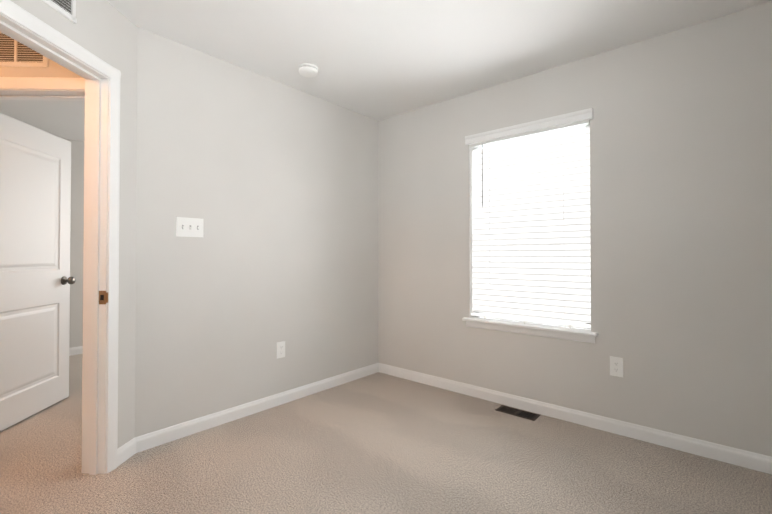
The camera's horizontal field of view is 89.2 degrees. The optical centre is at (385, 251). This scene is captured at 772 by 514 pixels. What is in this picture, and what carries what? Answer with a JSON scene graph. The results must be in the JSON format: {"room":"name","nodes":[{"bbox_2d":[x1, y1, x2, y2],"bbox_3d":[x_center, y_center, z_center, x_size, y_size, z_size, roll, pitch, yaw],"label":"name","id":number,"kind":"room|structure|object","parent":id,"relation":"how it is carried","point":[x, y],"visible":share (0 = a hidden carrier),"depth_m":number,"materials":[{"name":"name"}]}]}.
{"room":"empty bedroom","nodes":[
{"label":"empty bedroom","id":0,"kind":"room"},
{"bbox_2d":[0,354,771,513],"bbox_3d":[-1.435,1.172,2.026,6.580,0.060,4.780,-1,-1,41],"label":"floor","id":1,"kind":"structure","parent":0,"point":[378,443],"depth_m":2.07,"materials":[{"name":"carpet"}]},
{"bbox_2d":[495,405,540,420],"bbox_3d":[0.939,1.150,2.796,0.285,0.008,0.125,-1,-1,41],"label":"air vent register","id":2,"kind":"object","parent":1,"relation":"on","point":[519,413],"visible":1,"depth_m":2.79,"materials":[{"name":"brown metal"}]},
{"bbox_2d":[0,0,771,456],"bbox_3d":[-1.435,-0.078,2.041,6.580,2.440,4.780,-1,-1,41],"label":"wall","id":3,"kind":"structure","parent":0,"point":[334,240],"depth_m":2.51,"materials":[{"name":"paint"}]},
{"bbox_2d":[0,32,47,66],"bbox_3d":[-2.057,-1.135,2.175,0.348,0.212,0.011,0,-1,-2],"label":"air vent","id":4,"kind":"object","parent":3,"relation":"in","point":[14,53],"visible":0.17,"depth_m":2.18,"materials":[{"name":"white metal"}]},
{"bbox_2d":[0,112,75,431],"bbox_3d":[-2.475,0.131,2.706,0.628,2.013,0.600,-1,-1,41],"label":"door","id":5,"kind":"structure","parent":3,"relation":"attached to","point":[36,280],"depth_m":2.73,"materials":[{"name":"white paint"}]},
{"bbox_2d":[42,0,76,23],"bbox_3d":[-1.459,-1.170,1.651,0.011,0.205,0.360,0,-1,3],"label":"air vent","id":6,"kind":"object","parent":3,"relation":"in","point":[66,8],"visible":1,"depth_m":1.78,"materials":[{"name":"white metal"}]},
{"bbox_2d":[0,0,120,474],"bbox_3d":[-1.815,0.085,1.931,1.559,2.111,0.938,-1,-1,41],"label":"door frame","id":7,"kind":"structure","parent":3,"relation":"attached to","point":[96,88],"depth_m":2.02,"materials":[{"name":"white paint"}]},
{"bbox_2d":[99,291,107,303],"bbox_3d":[-1.460,0.237,2.021,0.042,0.070,0.038,-1,-1,41],"label":"strike plate","id":8,"kind":"object","parent":7,"relation":"attached to","point":[103,297],"visible":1,"depth_m":2.02,"materials":[{"name":"gold metal"}]},
{"bbox_2d":[176,217,202,236],"bbox_3d":[-1.229,-0.153,2.463,0.020,0.120,0.166,-1,-1,41],"label":"light switch","id":9,"kind":"object","parent":3,"relation":"attached to","point":[189,227],"visible":1,"depth_m":2.46,"materials":[{"name":"white plastic"}]},
{"bbox_2d":[277,341,284,358],"bbox_3d":[-0.794,0.743,2.964,0.007,0.120,0.074,-1,-1,41],"label":"outlet","id":10,"kind":"object","parent":3,"relation":"attached to","point":[280,349],"visible":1,"depth_m":2.96,"materials":[{"name":"white plastic"}]},
{"bbox_2d":[69,346,771,474],"bbox_3d":[-1.099,1.103,2.414,6.340,0.086,3.435,-1,-1,41],"label":"baseboard","id":11,"kind":"structure","parent":3,"relation":"attached to","point":[695,446],"depth_m":2.57,"materials":[{"name":"white paint"}]},
{"bbox_2d":[465,108,592,144],"bbox_3d":[1.001,-0.901,2.869,0.934,0.066,0.033,-1,-1,41],"label":"blind valance","id":12,"kind":"object","parent":3,"relation":"attached to","point":[559,120],"visible":0.98,"depth_m":2.81,"materials":[{"name":"white paint"}]},
{"bbox_2d":[470,120,590,328],"bbox_3d":[1.033,-0.183,2.899,0.878,1.426,0.065,-1,-1,41],"label":"window blind slats","id":13,"kind":"object","parent":12,"relation":"hanging from","point":[531,227],"visible":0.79,"depth_m":2.86,"materials":[{"name":"white plastic"}]},
{"bbox_2d":[462,317,597,342],"bbox_3d":[1.020,0.567,2.874,0.970,0.074,0.125,-1,-1,41],"label":"window sill","id":14,"kind":"structure","parent":3,"relation":"attached to","point":[572,334],"depth_m":2.80,"materials":[{"name":"white paint"}]},
{"bbox_2d":[474,125,590,329],"bbox_3d":[1.083,-0.183,2.957,0.890,1.428,0.070,-1,-1,41],"label":"window","id":15,"kind":"structure","parent":3,"relation":"in","point":[557,132],"depth_m":2.90,"materials":[{"name":"white plastic"}]},
{"bbox_2d":[610,356,622,376],"bbox_3d":[1.456,0.727,2.473,0.074,0.120,0.007,-1,-1,41],"label":"outlet","id":16,"kind":"object","parent":3,"relation":"attached to","point":[616,366],"visible":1,"depth_m":2.47,"materials":[{"name":"white plastic"}]},
{"bbox_2d":[0,0,771,141],"bbox_3d":[-1.435,-1.328,2.055,6.580,0.060,4.780,-1,-1,41],"label":"ceiling","id":17,"kind":"structure","parent":0,"point":[378,60],"depth_m":2.38,"materials":[{"name":"paint"}]},
{"bbox_2d":[298,63,317,76],"bbox_3d":[-0.546,-1.267,2.750,0.140,0.045,0.140,-1,-1,41],"label":"smoke detector","id":18,"kind":"object","parent":17,"relation":"attached to","point":[307,70],"visible":1,"depth_m":2.71,"materials":[{"name":"white plastic"}]}
]}

